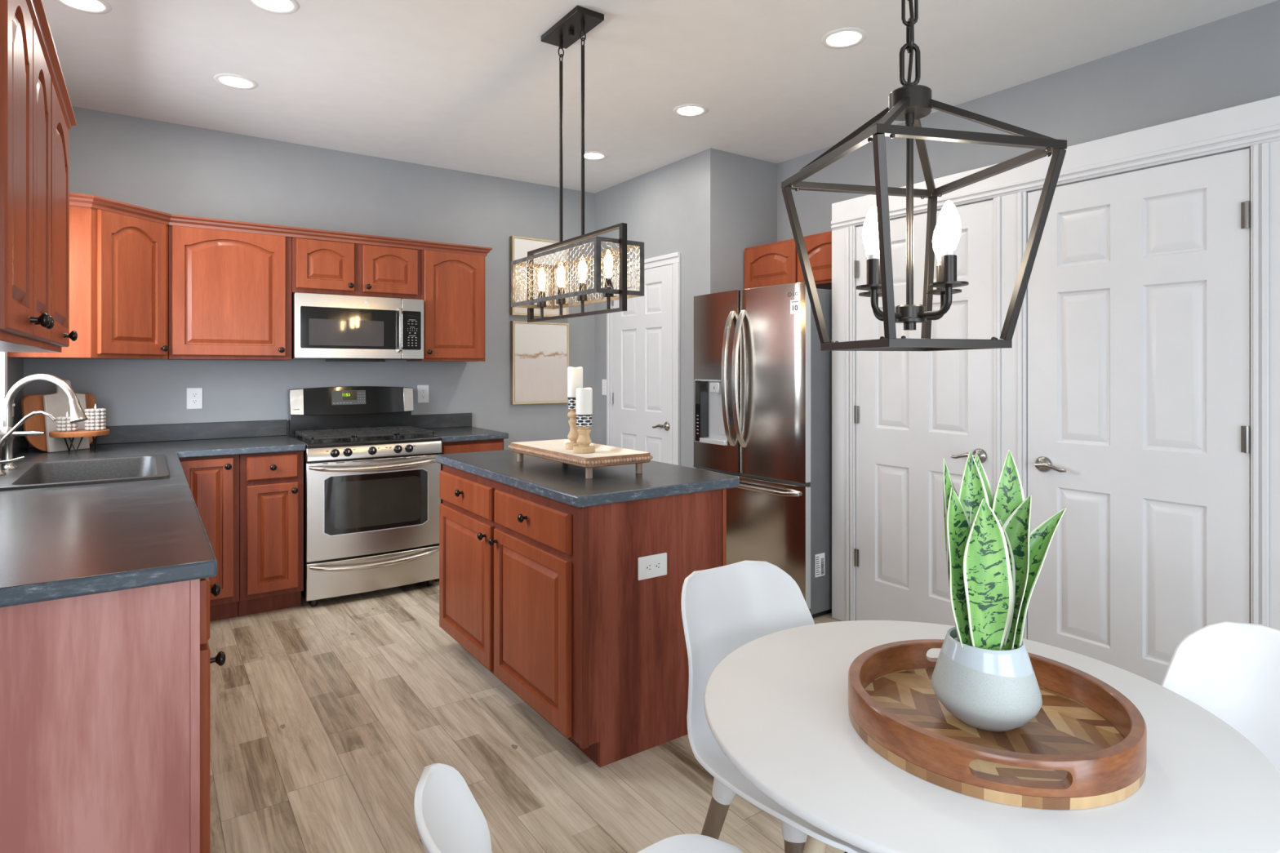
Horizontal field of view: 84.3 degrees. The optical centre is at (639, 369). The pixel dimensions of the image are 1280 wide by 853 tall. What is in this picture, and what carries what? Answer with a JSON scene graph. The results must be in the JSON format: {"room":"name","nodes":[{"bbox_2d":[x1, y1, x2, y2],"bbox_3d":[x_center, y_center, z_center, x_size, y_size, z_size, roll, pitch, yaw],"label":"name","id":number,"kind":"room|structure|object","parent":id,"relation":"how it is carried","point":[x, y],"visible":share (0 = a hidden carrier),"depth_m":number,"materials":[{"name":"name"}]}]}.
{"room":"kitchen","nodes":[
{"label":"kitchen","id":0,"kind":"room"},
{"bbox_2d":[7,357,23,431],"bbox_3d":[-1.191,-0.048,0.684,0.120,2.745,7.285,0,0,-35],"label":"wall","id":1,"kind":"structure","parent":0,"point":[15,366],"depth_m":3.51,"materials":[{"name":"grey paint"}]},
{"bbox_2d":[0,351,7,440],"bbox_3d":[-2.543,-0.260,2.652,0.118,1.170,1.160,0,0,-35],"label":"window","id":2,"kind":"structure","parent":1,"relation":"in","point":[3,355],"depth_m":3.10,"materials":[{"name":"white paint"}]},
{"bbox_2d":[12,400,15,417],"bbox_3d":[-2.984,0.165,3.368,0.014,0.124,0.079,0,0,-35],"label":"light switch","id":3,"kind":"object","parent":1,"relation":"attached to","point":[13,404],"visible":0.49,"depth_m":3.37,"materials":[{"name":"white plastic"}]},
{"bbox_2d":[0,430,28,460],"bbox_3d":[-2.327,0.362,2.434,0.018,0.098,3.111,0,0,-35],"label":"backsplash","id":4,"kind":"structure","parent":1,"relation":"attached to","point":[20,443],"depth_m":3.44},
{"bbox_2d":[0,0,54,348],"bbox_3d":[-1.466,-0.425,1.492,0.351,0.740,0.724,0,0,-35],"label":"upper cabinet","id":5,"kind":"object","parent":1,"relation":"attached to","point":[26,321],"visible":1,"depth_m":1.48,"materials":[{"name":"brown wood"}]},
{"bbox_2d":[0,80,77,352],"bbox_3d":[-1.834,-0.425,2.019,0.351,0.740,0.559,0,0,-35],"label":"upper cabinet","id":6,"kind":"object","parent":1,"relation":"attached to","point":[60,335],"visible":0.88,"depth_m":2.06,"materials":[{"name":"brown wood"}]},
{"bbox_2d":[26,0,76,129],"bbox_3d":[-1.634,-0.800,1.716,0.333,0.054,1.357,0,0,-35],"label":"crown molding","id":7,"kind":"structure","parent":1,"relation":"attached to","point":[36,7],"depth_m":1.83,"materials":[{"name":"brown wood"}]},
{"bbox_2d":[23,106,595,449],"bbox_3d":[-1.583,-0.048,4.926,4.335,2.745,0.120,0,0,-35],"label":"wall","id":8,"kind":"structure","parent":0,"point":[163,166],"depth_m":4.49,"materials":[{"name":"grey paint"}]},
{"bbox_2d":[7,204,168,359],"bbox_3d":[-2.795,-0.425,3.630,0.622,0.740,0.613,0,0,-35],"label":"upper cabinet","id":9,"kind":"object","parent":8,"relation":"attached to","point":[118,263],"visible":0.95,"depth_m":3.48,"materials":[{"name":"brown wood"}]},
{"bbox_2d":[28,419,287,448],"bbox_3d":[-2.702,0.362,4.058,1.225,0.098,0.019,0,0,-35],"label":"backsplash","id":10,"kind":"structure","parent":8,"relation":"attached to","point":[232,429],"depth_m":4.11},
{"bbox_2d":[186,387,202,408],"bbox_3d":[-2.603,0.170,4.136,0.079,0.124,0.006,0,0,-35],"label":"outlet","id":11,"kind":"object","parent":8,"relation":"attached to","point":[194,395],"visible":1,"depth_m":4.13,"materials":[{"name":"white plastic"}]},
{"bbox_2d":[191,392,198,397],"bbox_3d":[-2.602,0.150,4.134,0.033,0.028,0.002,0,0,-35],"label":"receptacle","id":12,"kind":"object","parent":11,"relation":"attached to","point":[193,394],"depth_m":4.13,"materials":[{"name":"white plastic"}]},
{"bbox_2d":[191,399,198,404],"bbox_3d":[-2.602,0.190,4.134,0.033,0.028,0.002,0,0,-35],"label":"receptacle","id":13,"kind":"object","parent":11,"relation":"attached to","point":[193,401],"depth_m":4.13,"materials":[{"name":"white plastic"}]},
{"bbox_2d":[167,225,292,360],"bbox_3d":[-2.359,-0.425,4.076,0.600,0.740,0.381,0,0,-35],"label":"upper cabinet","id":14,"kind":"object","parent":8,"relation":"attached to","point":[230,292],"visible":0.98,"depth_m":3.94,"materials":[{"name":"brown wood"}]},
{"bbox_2d":[292,237,421,299],"bbox_3d":[-1.802,-0.623,4.465,0.756,0.344,0.381,0,0,-35],"label":"upper cabinet","id":15,"kind":"object","parent":8,"relation":"attached to","point":[318,266],"visible":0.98,"depth_m":4.34,"materials":[{"name":"brown wood"}]},
{"bbox_2d":[292,292,423,362],"bbox_3d":[-1.785,-0.246,4.441,0.750,0.397,0.437,0,0,-35],"label":"microwave","id":16,"kind":"object","parent":15,"relation":"attached to","point":[328,327],"visible":1,"depth_m":4.28,"materials":[{"name":"silver metal"}]},
{"bbox_2d":[417,384,428,403],"bbox_3d":[-1.502,0.170,4.905,0.079,0.124,0.006,0,0,-35],"label":"outlet","id":17,"kind":"object","parent":8,"relation":"attached to","point":[422,390],"visible":1,"depth_m":4.90,"materials":[{"name":"white plastic"}]},
{"bbox_2d":[411,413,471,428],"bbox_3d":[-1.395,0.362,4.971,0.444,0.098,0.019,0,0,-35],"label":"backsplash","id":18,"kind":"structure","parent":8,"relation":"attached to","point":[455,420],"depth_m":4.96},
{"bbox_2d":[406,249,484,361],"bbox_3d":[-1.311,-0.425,4.808,0.437,0.740,0.381,0,0,-35],"label":"upper cabinet","id":19,"kind":"object","parent":8,"relation":"attached to","point":[453,284],"visible":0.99,"depth_m":4.68,"materials":[{"name":"brown wood"}]},
{"bbox_2d":[69,192,492,256],"bbox_3d":[-2.019,-0.800,4.127,2.520,0.054,0.364,0,0,-43],"label":"crown molding","id":20,"kind":"structure","parent":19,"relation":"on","point":[75,199],"depth_m":4.02,"materials":[{"name":"brown wood"}]},
{"bbox_2d":[509,235,568,316],"bbox_3d":[-0.764,-0.698,5.397,0.476,0.589,0.044,0,0,-35],"label":"framed picture","id":21,"kind":"object","parent":8,"relation":"attached to","point":[519,246],"visible":0.54,"depth_m":5.35,"materials":[{"name":"gold metal"}]},
{"bbox_2d":[510,320,568,404],"bbox_3d":[-0.761,-0.049,5.399,0.475,0.622,0.044,0,0,-35],"label":"framed picture","id":22,"kind":"object","parent":8,"relation":"attached to","point":[539,351],"visible":0.98,"depth_m":5.37,"materials":[{"name":"gold metal"}]},
{"bbox_2d":[208,579,844,852],"bbox_3d":[0.537,1.375,1.890,4.495,0.100,7.685,0,0,-35],"label":"floor","id":23,"kind":"structure","parent":0,"point":[326,718],"depth_m":2.45,"materials":[{"name":"wood"}]},
{"bbox_2d":[0,577,226,852],"bbox_3d":[-1.400,0.887,1.680,0.674,0.875,0.742,0,0,-35],"label":"base cabinet","id":24,"kind":"object","parent":23,"relation":"on","point":[104,697],"visible":0.84,"depth_m":1.45,"materials":[{"name":"brown wood"}]},
{"bbox_2d":[0,419,306,607],"bbox_3d":[-1.824,0.381,2.785,1.244,0.135,3.111,0,0,-35],"label":"countertop","id":25,"kind":"structure","parent":24,"relation":"on","point":[68,541],"depth_m":1.92,"materials":[{"name":"grey stone"}]},
{"bbox_2d":[0,410,56,475],"bbox_3d":[-2.354,0.279,2.706,0.210,0.240,0.047,0,0,-22],"label":"water tap","id":26,"kind":"object","parent":25,"relation":"on","point":[51,417],"visible":1,"depth_m":2.69,"materials":[{"name":"silver metal"}]},
{"bbox_2d":[0,373,88,470],"bbox_3d":[-2.399,0.209,2.844,0.337,0.381,0.061,0,0,-2],"label":"faucet","id":27,"kind":"object","parent":25,"relation":"on","point":[77,413],"visible":0.97,"depth_m":2.83,"materials":[{"name":"silver metal"}]},
{"bbox_2d":[21,393,95,451],"bbox_3d":[-2.929,0.268,3.584,0.053,0.285,0.335,0,0,18],"label":"cutting board","id":28,"kind":"object","parent":25,"relation":"on","point":[29,403],"visible":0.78,"depth_m":3.47,"materials":[{"name":"orange wood"}]},
{"bbox_2d":[43,379,89,452],"bbox_3d":[-2.904,0.231,3.581,0.060,0.358,0.190,0,0,18],"label":"cutting board","id":29,"kind":"object","parent":25,"relation":"on","point":[57,404],"visible":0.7,"depth_m":3.54,"materials":[{"name":"stone"}]},
{"bbox_2d":[48,428,109,453],"bbox_3d":[-2.779,0.357,3.511,0.236,0.108,0.236,0,0,-35],"label":"stand","id":30,"kind":"object","parent":25,"relation":"on","point":[80,433],"visible":0.91,"depth_m":3.46,"materials":[{"name":"orange wood"}]},
{"bbox_2d":[56,411,78,431],"bbox_3d":[-2.807,0.255,3.467,0.085,0.095,0.082,0,0,-35],"label":"candle cup","id":31,"kind":"object","parent":30,"relation":"on","point":[64,424],"visible":0.84,"depth_m":3.44,"materials":[{"name":"beige wax"}]},
{"bbox_2d":[48,428,109,437],"bbox_3d":[-2.779,0.316,3.511,0.236,0.025,0.236,0,0,-35],"label":"tray","id":32,"kind":"object","parent":30,"relation":"on","point":[81,433],"depth_m":3.43,"materials":[{"name":"orange wood"}]},
{"bbox_2d":[84,404,106,431],"bbox_3d":[-2.711,0.237,3.522,0.085,0.131,0.082,0,0,-35],"label":"candle cup","id":33,"kind":"object","parent":30,"relation":"on","point":[95,420],"visible":1,"depth_m":3.50,"materials":[{"name":"beige wax"}]},
{"bbox_2d":[0,454,169,490],"bbox_3d":[-2.239,0.502,2.846,0.562,0.206,0.842,0,0,-35],"label":"sink","id":34,"kind":"object","parent":25,"relation":"in","point":[62,473],"visible":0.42,"depth_m":3.09,"materials":[{"name":"black"}]},
{"bbox_2d":[178,454,239,621],"bbox_3d":[-2.398,0.887,3.874,0.305,0.875,0.667,0,0,-35],"label":"base cabinet","id":35,"kind":"object","parent":23,"relation":"on","point":[213,482],"visible":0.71,"depth_m":3.67,"materials":[{"name":"brown wood"}]},
{"bbox_2d":[238,450,303,616],"bbox_3d":[-2.145,0.887,4.051,0.308,0.875,0.667,0,0,-35],"label":"base cabinet","id":36,"kind":"object","parent":23,"relation":"on","point":[271,485],"visible":0.93,"depth_m":3.81,"materials":[{"name":"brown wood"}]},
{"bbox_2d":[288,386,441,606],"bbox_3d":[-1.678,0.717,4.325,0.755,1.216,0.710,0,0,-35],"label":"gas range","id":37,"kind":"object","parent":23,"relation":"on","point":[372,500],"visible":0.97,"depth_m":4.13,"materials":[{"name":"silver metal"}]},
{"bbox_2d":[288,426,441,448],"bbox_3d":[-1.699,0.404,4.355,0.755,0.054,0.637,0,0,-35],"label":"cooktop","id":38,"kind":"object","parent":37,"relation":"in","point":[313,437],"depth_m":4.22,"materials":[{"name":"metal"}]},
{"bbox_2d":[434,439,503,582],"bbox_3d":[-1.216,0.887,4.700,0.420,0.875,0.667,0,0,-35],"label":"base cabinet","id":39,"kind":"object","parent":23,"relation":"on","point":[452,447],"visible":0.02,"depth_m":4.45,"materials":[{"name":"brown wood"}]},
{"bbox_2d":[411,413,508,442],"bbox_3d":[-1.214,0.381,4.713,0.444,0.135,0.648,0,0,-35],"label":"countertop","id":40,"kind":"structure","parent":39,"relation":"on","point":[455,427],"depth_m":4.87,"materials":[{"name":"grey stone"}]},
{"bbox_2d":[413,763,743,852],"bbox_3d":[0.024,0.911,0.917,0.607,0.836,0.503,0,0,-33],"label":"dining chair","id":41,"kind":"object","parent":23,"relation":"on","point":[448,818],"visible":1,"depth_m":0.93,"materials":[{"name":"white plastic"}]},
{"bbox_2d":[439,464,726,767],"bbox_3d":[-0.333,0.887,3.021,0.677,0.875,1.335,0,0,-35],"label":"kitchen island","id":42,"kind":"object","parent":23,"relation":"on","point":[547,594],"visible":0.92,"depth_m":2.51,"materials":[{"name":"brown wood"}]},
{"bbox_2d":[435,449,739,507],"bbox_3d":[-0.293,0.429,3.055,0.733,0.037,1.375,0,0,-35],"label":"island countertop","id":43,"kind":"structure","parent":42,"relation":"on","point":[566,483],"depth_m":2.68,"materials":[{"name":"grey stone"}]},
{"bbox_2d":[508,439,653,478],"bbox_3d":[-0.270,0.370,2.989,0.324,0.082,0.710,0,0,-35],"label":"tray","id":44,"kind":"object","parent":43,"relation":"on","point":[604,455],"visible":0.79,"depth_m":2.86,"materials":[{"name":"brown wood"}]},
{"bbox_2d":[565,397,578,449],"bbox_3d":[-0.283,0.234,3.095,0.084,0.225,0.084,0,0,-35],"label":"candle holder","id":45,"kind":"object","parent":44,"relation":"on","point":[573,435],"visible":0.56,"depth_m":3.07,"materials":[{"name":"brown wood"}]},
{"bbox_2d":[568,398,575,409],"bbox_3d":[-0.283,0.150,3.095,0.062,0.048,0.062,0,0,-35],"label":"patterned cup","id":46,"kind":"object","parent":45,"relation":"on","point":[571,402],"depth_m":3.07,"materials":[{"name":"ceramic"}]},
{"bbox_2d":[567,366,582,397],"bbox_3d":[-0.283,0.055,3.095,0.068,0.133,0.068,0,0,-35],"label":"candle","id":47,"kind":"object","parent":45,"relation":"on","point":[575,375],"visible":0.9,"depth_m":3.07,"materials":[{"name":"beige wax"}]},
{"bbox_2d":[573,414,595,453],"bbox_3d":[-0.233,0.267,2.954,0.092,0.159,0.092,0,0,-35],"label":"candle holder","id":48,"kind":"object","parent":44,"relation":"on","point":[584,422],"visible":0.95,"depth_m":2.93,"materials":[{"name":"brown wood"}]},
{"bbox_2d":[575,387,592,414],"bbox_3d":[-0.233,0.132,2.954,0.069,0.111,0.069,0,0,-35],"label":"candle","id":49,"kind":"object","parent":48,"relation":"on","point":[584,397],"visible":1,"depth_m":2.92,"materials":[{"name":"beige wax"}]},
{"bbox_2d":[576,415,591,426],"bbox_3d":[-0.233,0.215,2.954,0.067,0.045,0.067,0,0,-35],"label":"patterned cup","id":50,"kind":"object","parent":48,"relation":"on","point":[581,420],"depth_m":2.92,"materials":[{"name":"ceramic"}]},
{"bbox_2d":[637,552,666,580],"bbox_3d":[0.045,0.689,2.473,0.124,0.079,0.006,0,0,-35],"label":"outlet","id":51,"kind":"object","parent":42,"relation":"attached to","point":[655,565],"visible":1,"depth_m":2.47,"materials":[{"name":"white plastic"}]},
{"bbox_2d":[645,562,652,572],"bbox_3d":[0.030,0.689,2.460,0.028,0.033,0.002,0,0,-35],"label":"receptacle","id":52,"kind":"object","parent":51,"relation":"attached to","point":[648,565],"depth_m":2.46,"materials":[{"name":"white plastic"}]},
{"bbox_2d":[654,560,661,570],"bbox_3d":[0.062,0.689,2.482,0.028,0.033,0.002,0,0,-35],"label":"receptacle","id":53,"kind":"object","parent":51,"relation":"attached to","point":[657,563],"depth_m":2.48,"materials":[{"name":"white plastic"}]},
{"bbox_2d":[693,282,831,617],"bbox_3d":[0.843,0.434,4.232,0.811,1.782,0.912,0,0,-35],"label":"refrigerator","id":54,"kind":"object","parent":23,"relation":"on","point":[762,377],"visible":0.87,"depth_m":3.85,"materials":[{"name":"silver metal"}]},
{"bbox_2d":[816,556,823,575],"bbox_3d":[0.957,1.043,3.759,0.062,0.100,0.001,0,0,-35],"label":"print","id":55,"kind":"object","parent":54,"relation":"attached to","point":[820,560],"depth_m":3.76},
{"bbox_2d":[680,560,869,852],"bbox_3d":[0.367,0.911,1.542,0.503,0.836,0.607,0,0,-35],"label":"dining chair","id":56,"kind":"object","parent":23,"relation":"on","point":[726,608],"visible":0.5,"depth_m":1.69,"materials":[{"name":"white plastic"}]},
{"bbox_2d":[711,777,736,804],"bbox_3d":[0.188,0.898,1.519,0.059,0.059,0.062,0,0,-35],"label":"socket","id":57,"kind":"object","parent":56,"relation":"attached to","point":[722,795],"depth_m":1.50,"materials":[{"name":"white plastic"}]},
{"bbox_2d":[780,820,807,843],"bbox_3d":[0.303,0.890,1.388,0.061,0.061,0.062,0,0,-35],"label":"socket","id":58,"kind":"object","parent":56,"relation":"attached to","point":[791,834],"depth_m":1.36,"materials":[{"name":"white plastic"}]},
{"bbox_2d":[703,620,1279,852],"bbox_3d":[0.549,0.959,1.231,0.872,0.739,0.872,0,0,-35],"label":"dining table","id":59,"kind":"object","parent":23,"relation":"on","point":[776,705],"visible":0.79,"depth_m":1.04,"materials":[{"name":"white wood"}]},
{"bbox_2d":[848,639,1146,809],"bbox_3d":[0.566,0.556,1.160,0.431,0.065,0.431,0,0,-35],"label":"serving tray","id":60,"kind":"object","parent":59,"relation":"on","point":[1085,747],"visible":0.88,"depth_m":1.08,"materials":[{"name":"brown wood"}]},
{"bbox_2d":[931,626,1042,731],"bbox_3d":[0.566,0.506,1.160,0.164,0.134,0.164,0,0,-35],"label":"plant pot","id":61,"kind":"object","parent":60,"relation":"on","point":[986,690],"visible":0.82,"depth_m":1.10,"materials":[{"name":"white ceramic"}]},
{"bbox_2d":[942,449,1066,650],"bbox_3d":[0.585,0.299,1.132,0.183,0.332,0.103,0,0,23],"label":"snake plant","id":62,"kind":"object","parent":61,"relation":"in","point":[994,561],"visible":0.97,"depth_m":1.13,"materials":[{"name":"green plant"}]},
{"bbox_2d":[1160,621,1279,773],"bbox_3d":[0.991,0.911,1.153,0.607,0.836,0.503,0,0,-29],"label":"dining chair","id":63,"kind":"object","parent":23,"relation":"on","point":[1231,670],"visible":0.36,"depth_m":1.37,"materials":[{"name":"white plastic"}]},
{"bbox_2d":[42,0,1277,193],"bbox_3d":[0.537,-1.470,1.890,4.495,0.100,7.685,0,0,-35],"label":"ceiling","id":64,"kind":"structure","parent":0,"point":[468,86],"depth_m":3.31,"materials":[{"name":"paint"}]},
{"bbox_2d":[54,0,111,13],"bbox_3d":[-2.154,-1.418,2.728,0.190,0.004,0.190,0,0,-35],"label":"recessed light","id":65,"kind":"object","parent":64,"relation":"in","point":[93,6],"visible":1,"depth_m":2.76,"materials":[{"name":"paint"}]},
{"bbox_2d":[213,73,257,89],"bbox_3d":[-1.991,-1.418,3.488,0.190,0.004,0.190,0,0,-35],"label":"recessed light","id":66,"kind":"object","parent":64,"relation":"in","point":[230,80],"visible":1,"depth_m":3.48,"materials":[{"name":"paint"}]},
{"bbox_2d":[246,0,299,14],"bbox_3d":[-1.419,-1.418,2.729,0.190,0.004,0.190,0,0,-35],"label":"recessed light","id":67,"kind":"object","parent":64,"relation":"in","point":[277,6],"visible":1,"depth_m":2.76,"materials":[{"name":"paint"}]},
{"bbox_2d":[511,5,644,322],"bbox_3d":[-0.281,-0.817,2.917,0.212,1.204,0.786,0,0,-35],"label":"pendant light","id":68,"kind":"object","parent":64,"relation":"hanging from","point":[580,20],"visible":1,"depth_m":2.84,"materials":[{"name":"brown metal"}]},
{"bbox_2d":[537,291,546,318],"bbox_3d":[-0.435,-0.286,3.138,0.040,0.118,0.040,0,0,-35],"label":"socket","id":69,"kind":"object","parent":68,"relation":"attached to","point":[540,304],"depth_m":3.13,"materials":[{"name":"brown metal"}]},
{"bbox_2d":[555,287,565,315],"bbox_3d":[-0.335,-0.286,2.994,0.040,0.118,0.040,0,0,-35],"label":"socket","id":70,"kind":"object","parent":68,"relation":"attached to","point":[559,301],"depth_m":2.98,"materials":[{"name":"brown metal"}]},
{"bbox_2d":[577,283,587,312],"bbox_3d":[-0.232,-0.286,2.846,0.040,0.118,0.040,0,0,-35],"label":"socket","id":71,"kind":"object","parent":68,"relation":"attached to","point":[583,298],"depth_m":2.84,"materials":[{"name":"brown metal"}]},
{"bbox_2d":[603,278,613,309],"bbox_3d":[-0.120,-0.286,2.686,0.040,0.118,0.040,0,0,-35],"label":"socket","id":72,"kind":"object","parent":68,"relation":"attached to","point":[608,295],"depth_m":2.68,"materials":[{"name":"brown metal"}]},
{"bbox_2d":[578,151,607,159],"bbox_3d":[-0.311,-1.418,4.698,0.190,0.004,0.190,0,0,-35],"label":"recessed light","id":73,"kind":"object","parent":64,"relation":"in","point":[588,155],"visible":0.89,"depth_m":4.68,"materials":[{"name":"paint"}]},
{"bbox_2d":[673,103,707,116],"bbox_3d":[0.276,-1.418,3.877,0.190,0.004,0.190,0,0,-35],"label":"recessed light","id":74,"kind":"object","parent":64,"relation":"in","point":[687,109],"visible":1,"depth_m":3.87,"materials":[{"name":"paint"}]},
{"bbox_2d":[821,26,866,48],"bbox_3d":[0.874,-1.418,3.031,0.190,0.004,0.190,0,0,-35],"label":"recessed light","id":75,"kind":"object","parent":64,"relation":"in","point":[842,37],"visible":1,"depth_m":3.02,"materials":[{"name":"paint"}]},
{"bbox_2d":[781,0,1066,351],"bbox_3d":[0.452,-0.727,1.184,0.319,1.386,0.319,0,0,-13],"label":"lantern pendant","id":76,"kind":"object","parent":64,"relation":"hanging from","point":[911,102],"visible":1,"depth_m":1.14,"materials":[{"name":"brown metal"}]},
{"bbox_2d":[595,147,777,468],"bbox_3d":[0.331,-0.048,5.321,0.703,2.745,1.425,0,0,-35],"label":"wall","id":77,"kind":"structure","parent":0,"point":[709,206],"depth_m":4.76,"materials":[{"name":"grey paint"}]},
{"bbox_2d":[601,379,606,395],"bbox_3d":[-0.281,0.141,5.571,0.014,0.124,0.079,0,0,-35],"label":"light switch","id":78,"kind":"object","parent":77,"relation":"attached to","point":[603,381],"visible":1,"depth_m":5.57,"materials":[{"name":"white plastic"}]},
{"bbox_2d":[606,276,612,446],"bbox_3d":[-0.232,0.301,5.492,0.024,2.048,0.070,0,0,-35],"label":"trim","id":79,"kind":"structure","parent":77,"relation":"attached to","point":[609,316],"depth_m":5.49,"materials":[{"name":"white paint"}]},
{"bbox_2d":[610,264,672,464],"bbox_3d":[-0.015,0.296,5.140,0.068,2.033,0.763,0,0,-35],"label":"door","id":80,"kind":"structure","parent":77,"relation":"in","point":[642,394],"depth_m":5.10,"materials":[{"name":"white paint"}]},
{"bbox_2d":[611,252,680,275],"bbox_3d":[0.007,-0.758,5.151,0.024,0.070,0.902,0,0,-35],"label":"trim","id":81,"kind":"structure","parent":77,"relation":"attached to","point":[673,258],"depth_m":4.98,"materials":[{"name":"white paint"}]},
{"bbox_2d":[672,262,680,465],"bbox_3d":[0.245,0.301,4.810,0.024,2.048,0.070,0,0,-35],"label":"trim","id":82,"kind":"structure","parent":77,"relation":"attached to","point":[677,266],"depth_m":4.79,"materials":[{"name":"white paint"}]},
{"bbox_2d":[777,0,1279,241],"bbox_3d":[2.664,-0.048,2.507,0.100,2.745,5.860,0,0,-35],"label":"wall","id":83,"kind":"structure","parent":0,"point":[1233,60],"depth_m":3.24,"materials":[{"name":"grey paint"}]},
{"bbox_2d":[744,231,831,289],"bbox_3d":[1.083,-0.655,4.399,0.323,0.300,0.943,0,0,-35],"label":"upper cabinet","id":84,"kind":"object","parent":83,"relation":"attached to","point":[778,263],"visible":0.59,"depth_m":4.38,"materials":[{"name":"brown wood"}]},
{"bbox_2d":[857,147,1250,226],"bbox_3d":[1.900,0.220,3.041,0.542,2.210,2.210,0,0,-35],"label":"wall","id":85,"kind":"structure","parent":0,"point":[1248,148],"depth_m":2.64,"materials":[{"name":"white paint"}]},
{"bbox_2d":[831,226,856,621],"bbox_3d":[1.074,0.292,3.721,0.037,2.066,0.148,0,0,-35],"label":"trim","id":86,"kind":"structure","parent":85,"relation":"attached to","point":[843,240],"depth_m":3.71,"materials":[{"name":"white paint"}]},
{"bbox_2d":[854,200,993,626],"bbox_3d":[1.306,0.289,3.348,0.076,2.048,0.724,0,0,-35],"label":"door","id":87,"kind":"structure","parent":85,"relation":"in","point":[914,411],"depth_m":3.37,"materials":[{"name":"white paint"}]},
{"bbox_2d":[993,191,1027,639],"bbox_3d":[1.574,0.292,3.006,0.037,2.066,0.138,0,0,-35],"label":"trim","id":88,"kind":"structure","parent":85,"relation":"attached to","point":[1010,211],"depth_m":3.00,"materials":[{"name":"white paint"}]},
{"bbox_2d":[831,95,1279,230],"bbox_3d":[1.579,-0.813,2.999,0.037,0.144,1.910,0,0,-35],"label":"trim","id":89,"kind":"structure","parent":85,"relation":"attached to","point":[1242,126],"depth_m":2.66,"materials":[{"name":"white paint"}]},
{"bbox_2d":[1027,148,1250,685],"bbox_3d":[1.804,0.289,2.635,0.076,2.048,0.725,0,0,-35],"label":"door","id":90,"kind":"structure","parent":85,"relation":"in","point":[1139,285],"depth_m":2.60,"materials":[{"name":"white paint"}]},
{"bbox_2d":[1250,140,1279,630],"bbox_3d":[2.164,0.292,2.161,0.037,2.066,0.464,0,0,-35],"label":"trim","id":91,"kind":"structure","parent":85,"relation":"attached to","point":[1264,157],"depth_m":2.31,"materials":[{"name":"white paint"}]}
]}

